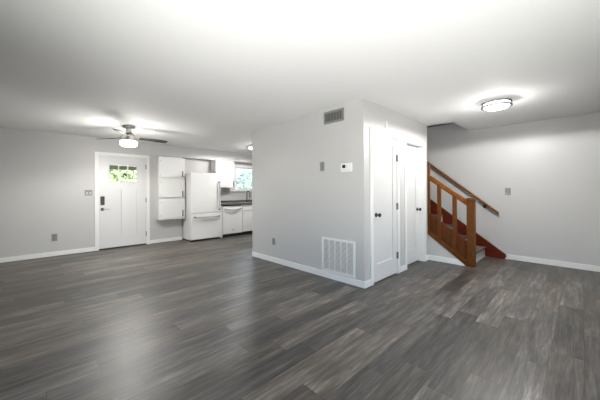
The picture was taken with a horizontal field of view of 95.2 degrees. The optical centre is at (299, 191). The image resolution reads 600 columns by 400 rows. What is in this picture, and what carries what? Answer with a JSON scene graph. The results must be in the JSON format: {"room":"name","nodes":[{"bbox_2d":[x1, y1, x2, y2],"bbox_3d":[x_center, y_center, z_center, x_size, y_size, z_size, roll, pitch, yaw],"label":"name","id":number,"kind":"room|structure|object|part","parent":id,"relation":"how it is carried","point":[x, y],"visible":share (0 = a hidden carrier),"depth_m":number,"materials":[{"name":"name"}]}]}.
{"room":"empty living room","nodes":[
{"label":"empty living room","id":0,"kind":"room"},
{"bbox_2d":[0,127,181,257],"bbox_3d":[-4.743,0.057,5.660,4.490,2.440,0.190,0,0,-44],"label":"wall","id":1,"kind":"structure","parent":0,"point":[45,177],"depth_m":5.39,"materials":[{"name":"paint"}]},
{"bbox_2d":[52,234,56,240],"bbox_3d":[-4.850,0.912,5.412,0.085,0.142,0.011,0,0,-44],"label":"wall outlet","id":2,"kind":"object","parent":1,"relation":"attached to","point":[54,236],"visible":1,"depth_m":5.41,"materials":[{"name":"white plastic"}]},
{"bbox_2d":[85,190,91,195],"bbox_3d":[-4.467,0.030,5.787,0.128,0.117,0.014,0,0,-44],"label":"light switch","id":3,"kind":"object","parent":1,"relation":"attached to","point":[87,192],"visible":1,"depth_m":5.79,"materials":[{"name":"white plastic"}]},
{"bbox_2d":[0,236,181,262],"bbox_3d":[-4.644,1.233,5.636,4.390,0.088,0.054,0,0,-44],"label":"baseboard","id":4,"kind":"structure","parent":1,"relation":"attached to","point":[73,251],"depth_m":5.43,"materials":[{"name":"white wood"}]},
{"bbox_2d":[94,152,149,250],"bbox_3d":[-4.044,0.210,6.265,1.067,2.128,0.196,0,0,-44],"label":"door","id":5,"kind":"structure","parent":1,"relation":"in","point":[121,219],"depth_m":6.21,"materials":[{"name":"white wood"}]},
{"bbox_2d":[156,156,184,219],"bbox_3d":[-3.229,-0.076,6.859,0.631,1.540,0.279,0,0,-44],"label":"upper cabinet","id":6,"kind":"object","parent":1,"relation":"attached to","point":[170,171],"visible":1,"depth_m":6.75,"materials":[{"name":"white wood"}]},
{"bbox_3d":[-3.165,0.418,6.795,0.615,0.483,0.019,0,0,-44],"label":"cabinet door","id":7,"kind":"part","parent":6,"relation":"part of","materials":[{"name":"white wood"}]},
{"bbox_3d":[-3.167,-0.081,6.795,0.615,0.469,0.019,0,0,-44],"label":"cabinet door","id":8,"kind":"part","parent":6,"relation":"part of","materials":[{"name":"white wood"}]},
{"bbox_3d":[-3.170,-0.587,6.795,0.615,0.497,0.019,0,0,-44],"label":"cabinet door","id":9,"kind":"part","parent":6,"relation":"part of","materials":[{"name":"white wood"}]},
{"bbox_2d":[150,143,251,163],"bbox_3d":[-2.231,-1.036,8.179,4.153,0.280,0.290,0,0,-44],"label":"wall","id":10,"kind":"structure","parent":0,"point":[156,149],"depth_m":7.48,"materials":[{"name":"paint"}]},
{"bbox_2d":[185,159,251,200],"bbox_3d":[-2.060,0.043,8.576,3.563,2.440,0.250,0,0,-44],"label":"wall","id":11,"kind":"structure","parent":0,"point":[191,165],"depth_m":8.27,"materials":[{"name":"paint"}]},
{"bbox_2d":[211,160,233,187],"bbox_3d":[-2.269,-0.498,8.094,0.595,0.785,0.347,0,0,-44],"label":"upper cabinet","id":12,"kind":"object","parent":11,"relation":"attached to","point":[225,168],"visible":0.85,"depth_m":8.00,"materials":[{"name":"white wood"}]},
{"bbox_2d":[221,200,251,201],"bbox_3d":[-1.982,0.305,8.599,1.895,0.055,0.020,0,0,-44],"label":"backsplash","id":13,"kind":"structure","parent":11,"relation":"attached to","point":[226,200],"depth_m":8.58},
{"bbox_2d":[234,165,251,190],"bbox_3d":[-1.725,-0.409,8.873,1.280,0.821,0.125,0,0,-44],"label":"window","id":14,"kind":"structure","parent":11,"relation":"in","point":[235,166],"depth_m":8.68,"materials":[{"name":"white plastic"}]},
{"bbox_2d":[0,234,599,399],"bbox_3d":[-0.079,1.313,3.376,7.983,0.120,10.360,0,0,-44],"label":"floor","id":15,"kind":"structure","parent":0,"point":[211,319],"depth_m":2.47,"materials":[{"name":"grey wood"}]},
{"bbox_2d":[182,172,220,241],"bbox_3d":[-2.645,0.396,7.327,0.810,1.740,0.802,0,0,-44],"label":"refrigerator","id":16,"kind":"object","parent":15,"relation":"on","point":[202,220],"visible":0.98,"depth_m":7.05,"materials":[{"name":"white metal"}]},
{"bbox_3d":[-2.442,0.038,7.117,0.810,1.025,0.070,0,0,-44],"label":"fridge door","id":17,"kind":"part","parent":16,"relation":"part of","materials":[{"name":"white metal"}]},
{"bbox_3d":[-2.438,0.893,7.117,0.810,0.655,0.070,0,0,-44],"label":"freezer drawer","id":18,"kind":"part","parent":16,"relation":"part of","materials":[{"name":"white metal"}]},
{"bbox_3d":[-2.380,0.654,7.056,0.633,0.043,0.045,0,0,-44],"label":"drawer handle","id":19,"kind":"part","parent":16,"relation":"part of","materials":[{"name":"white metal"}]},
{"bbox_3d":[-2.137,0.114,7.298,0.033,0.701,0.038,0,0,-44],"label":"door handle","id":20,"kind":"part","parent":16,"relation":"part of","materials":[{"name":"silver metal"}]},
{"bbox_2d":[220,206,222,237],"bbox_3d":[-2.376,0.828,7.687,0.055,0.875,0.700,0,0,-44],"label":"panel","id":21,"kind":"object","parent":15,"relation":"on","point":[221,206],"visible":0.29,"depth_m":7.44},
{"bbox_2d":[222,205,241,236],"bbox_3d":[-2.096,0.830,7.889,0.617,0.868,0.759,0,0,-44],"label":"dishwasher","id":22,"kind":"object","parent":15,"relation":"on","point":[231,214],"visible":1,"depth_m":7.65,"materials":[{"name":"white metal"}]},
{"bbox_3d":[-2.073,1.222,7.867,0.597,0.082,0.440,0,0,-44],"label":"kick plate","id":23,"kind":"part","parent":22,"relation":"part of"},
{"bbox_2d":[241,204,251,234],"bbox_3d":[-1.475,0.825,8.556,1.192,0.870,0.710,0,0,-44],"label":"base cabinet","id":24,"kind":"object","parent":15,"relation":"on","point":[247,208],"visible":0.31,"depth_m":8.00,"materials":[{"name":"white wood"}]},
{"bbox_2d":[221,200,251,205],"bbox_3d":[-1.718,0.329,8.327,1.895,0.105,0.778,0,0,-44],"label":"countertop","id":25,"kind":"structure","parent":24,"relation":"on","point":[227,202],"depth_m":8.15,"materials":[{"name":"black stone"}]},
{"bbox_3d":[-1.490,1.214,8.574,1.170,0.092,0.620,0,0,-44],"label":"kick plate","id":26,"kind":"part","parent":24,"relation":"part of","materials":[{"name":"black"}]},
{"bbox_3d":[-1.450,0.477,8.102,0.577,0.137,0.022,0,0,-44],"label":"drawer","id":27,"kind":"part","parent":24,"relation":"part of","materials":[{"name":"white wood"}]},
{"bbox_3d":[-1.448,0.860,8.102,0.577,0.600,0.022,0,0,-44],"label":"cabinet door","id":28,"kind":"part","parent":24,"relation":"part of","materials":[{"name":"white wood"}]},
{"bbox_2d":[427,164,505,267],"bbox_3d":[2.105,-0.159,5.928,1.079,2.801,3.652,0,0,-44],"label":"staircase","id":29,"kind":"structure","parent":15,"relation":"on","point":[462,241],"depth_m":4.80,"materials":[{"name":"brown wood"}]},
{"bbox_3d":[2.343,0.135,4.996,0.056,1.279,0.047,0,0,-44],"label":"post","id":30,"kind":"part","parent":29,"relation":"part of","materials":[{"name":"brown wood"}]},
{"bbox_3d":[2.412,0.609,4.934,0.030,0.431,0.133,0,0,-44],"label":"panel","id":31,"kind":"part","parent":29,"relation":"part of","materials":[{"name":"brown wood"}]},
{"bbox_3d":[2.566,0.771,4.777,0.030,0.472,0.189,0,0,-44],"label":"panel","id":32,"kind":"part","parent":29,"relation":"part of","materials":[{"name":"brown wood"}]},
{"bbox_3d":[2.564,-0.054,4.766,0.066,0.500,0.612,0,0,-44],"label":"handrail","id":33,"kind":"part","parent":29,"relation":"part of","materials":[{"name":"brown wood"}]},
{"bbox_3d":[2.565,-0.004,4.766,0.040,0.494,0.612,0,0,-44],"label":"rail","id":34,"kind":"part","parent":29,"relation":"part of","materials":[{"name":"brown wood"}]},
{"bbox_3d":[2.729,0.944,4.610,0.030,0.452,0.161,0,0,-44],"label":"panel","id":35,"kind":"part","parent":29,"relation":"part of","materials":[{"name":"brown wood"}]},
{"bbox_3d":[2.821,0.688,4.511,0.100,1.100,0.110,0,0,-44],"label":"newel post","id":36,"kind":"part","parent":29,"relation":"part of","materials":[{"name":"brown wood"}]},
{"bbox_2d":[0,0,599,153],"bbox_3d":[-0.093,-1.287,3.376,7.983,0.200,10.360,0,0,-44],"label":"ceiling","id":37,"kind":"structure","parent":0,"point":[203,74],"depth_m":2.50,"materials":[{"name":"paint"}]},
{"bbox_2d":[105,125,167,146],"bbox_3d":[-2.965,-0.984,4.989,1.061,0.374,1.189,0,0,-44],"label":"ceiling fan","id":38,"kind":"object","parent":37,"relation":"hanging from","point":[128,139],"visible":1,"depth_m":4.85,"materials":[{"name":"silver metal"}]},
{"bbox_3d":[-2.946,-0.967,4.512,0.130,0.034,0.490,0,0,-17],"label":"blade","id":39,"kind":"part","parent":38,"relation":"part of","materials":[{"name":"wood"}]},
{"bbox_3d":[-3.068,-0.848,4.908,0.274,0.103,0.274,0,0,-44],"label":"lamp shade","id":40,"kind":"part","parent":38,"relation":"part of","materials":[{"name":"white glass"}]},
{"bbox_3d":[-2.792,-0.968,5.217,0.494,0.034,0.136,0,0,-44],"label":"blade","id":41,"kind":"part","parent":38,"relation":"part of","materials":[{"name":"wood"}]},
{"bbox_2d":[481,97,512,110],"bbox_3d":[2.609,-1.145,3.637,0.348,0.110,0.348,0,0,-44],"label":"ceiling light","id":42,"kind":"object","parent":37,"relation":"attached to","point":[500,103],"visible":1,"depth_m":3.54,"materials":[{"name":"white glass"}]},
{"bbox_3d":[2.608,-1.190,3.637,0.300,0.019,0.300,0,0,-44],"label":"mount plate","id":43,"kind":"part","parent":42,"relation":"part of","materials":[{"name":"white plastic"}]},
{"bbox_2d":[484,100,509,110],"bbox_3d":[2.609,-1.135,3.637,0.284,0.091,0.284,0,0,-44],"label":"diffuser","id":44,"kind":"object","parent":42,"relation":"attached to","point":[488,104],"depth_m":3.56,"materials":[{"name":"white glass"}]},
{"bbox_2d":[252,99,427,281],"bbox_3d":[0.689,0.029,5.149,2.072,2.440,2.517,0,0,-44],"label":"wall partition","id":45,"kind":"structure","parent":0,"point":[295,203],"depth_m":4.22,"materials":[{"name":"paint"}]},
{"bbox_2d":[320,162,323,170],"bbox_3d":[0.324,-0.366,4.029,0.012,0.134,0.078,0,0,-44],"label":"light switch","id":46,"kind":"object","parent":45,"relation":"attached to","point":[321,163],"visible":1,"depth_m":4.02,"materials":[{"name":"white plastic"}]},
{"bbox_2d":[324,107,343,124],"bbox_3d":[0.474,-1.059,3.871,0.012,0.175,0.358,0,0,-44],"label":"air vent","id":47,"kind":"object","parent":45,"relation":"in","point":[337,115],"visible":1,"depth_m":3.86,"materials":[{"name":"white metal"}]},
{"bbox_2d":[322,237,355,278],"bbox_3d":[0.528,0.910,3.822,0.016,0.489,0.580,0,0,-44],"label":"air vent","id":48,"kind":"object","parent":45,"relation":"in","point":[338,255],"visible":1,"depth_m":3.79,"materials":[{"name":"white metal"}]},
{"bbox_2d":[252,252,428,288],"bbox_3d":[0.699,1.205,5.143,2.096,0.088,2.531,0,0,-44],"label":"baseboard","id":49,"kind":"structure","parent":45,"relation":"attached to","point":[351,281],"depth_m":4.15,"materials":[{"name":"white wood"}]},
{"bbox_2d":[341,162,351,172],"bbox_3d":[0.628,-0.321,3.702,0.032,0.126,0.180,0,0,-44],"label":"thermostat","id":50,"kind":"object","parent":45,"relation":"attached to","point":[345,167],"visible":1,"depth_m":3.68,"materials":[{"name":"white plastic"}]},
{"bbox_2d":[370,127,399,285],"bbox_3d":[1.203,0.197,3.926,0.821,2.099,0.192,0,0,-44],"label":"door","id":51,"kind":"structure","parent":45,"relation":"in","point":[384,147],"depth_m":3.90,"materials":[{"name":"white wood"}]},
{"bbox_2d":[404,137,425,269],"bbox_3d":[1.902,0.194,4.649,0.831,2.099,0.145,0,0,-44],"label":"door","id":52,"kind":"structure","parent":45,"relation":"in","point":[414,154],"depth_m":4.81,"materials":[{"name":"white wood"}]},
{"bbox_2d":[427,234,464,265],"bbox_3d":[1.530,0.025,5.749,0.130,2.440,3.390,0,0,-44],"label":"wall","id":53,"kind":"structure","parent":0,"point":[434,248],"depth_m":4.88,"materials":[{"name":"paint"}]},
{"bbox_2d":[429,255,463,265],"bbox_3d":[2.531,1.196,4.765,0.012,0.088,0.593,0,0,-44],"label":"baseboard","id":54,"kind":"structure","parent":53,"relation":"attached to","point":[431,257],"depth_m":4.76,"materials":[{"name":"white wood"}]},
{"bbox_2d":[427,112,599,265],"bbox_3d":[2.723,-1.211,6.148,0.120,4.900,10.410,0,0,-44],"label":"wall","id":55,"kind":"structure","parent":0,"point":[550,167],"depth_m":4.76,"materials":[{"name":"paint"}]},
{"bbox_2d":[427,161,498,213],"bbox_3d":[2.911,-0.471,5.805,0.090,1.793,2.138,0,0,-44],"label":"wall handrail","id":56,"kind":"object","parent":55,"relation":"attached to","point":[485,204],"visible":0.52,"depth_m":5.37,"materials":[{"name":"brown wood"}]},
{"bbox_2d":[505,188,510,194],"bbox_3d":[3.776,0.002,4.977,0.012,0.132,0.085,0,0,-44],"label":"light switch","id":57,"kind":"object","parent":55,"relation":"attached to","point":[507,190],"visible":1,"depth_m":4.97,"materials":[{"name":"white plastic"}]},
{"bbox_2d":[505,254,599,271],"bbox_3d":[4.992,1.183,3.732,0.014,0.088,3.600,0,0,-44],"label":"baseboard","id":58,"kind":"structure","parent":55,"relation":"attached to","point":[511,257],"depth_m":4.53,"materials":[{"name":"white wood"}]},
{"label":"outside","id":59,"kind":"structure","parent":0,"visible":0},
{"bbox_3d":[-3.427,1.720,7.120,55.000,0.300,65.000,0,0,-44],"label":"ground","id":60,"kind":"structure","parent":59,"visible":0},
{"bbox_2d":[109,165,135,169],"bbox_3d":[-4.747,0.227,7.322,5.000,2.700,1.680,0,0,-44],"label":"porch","id":61,"kind":"object","parent":60,"relation":"on","point":[110,166],"visible":0.06,"depth_m":7.77,"materials":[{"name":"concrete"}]},
{"bbox_2d":[110,165,135,181],"bbox_3d":[-6.957,-0.875,10.871,4.377,4.938,4.390,0,0,-44],"label":"tree","id":62,"kind":"object","parent":60,"relation":"on","point":[122,173],"visible":0.04,"depth_m":10.37,"materials":[{"name":"green plant"}]},
{"bbox_2d":[236,168,251,188],"bbox_3d":[-2.850,-0.682,14.528,5.091,4.511,4.794,0,0,-44],"label":"tree","id":63,"kind":"object","parent":60,"relation":"on","point":[240,173],"visible":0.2,"depth_m":13.21,"materials":[{"name":"green plant"}]}
]}

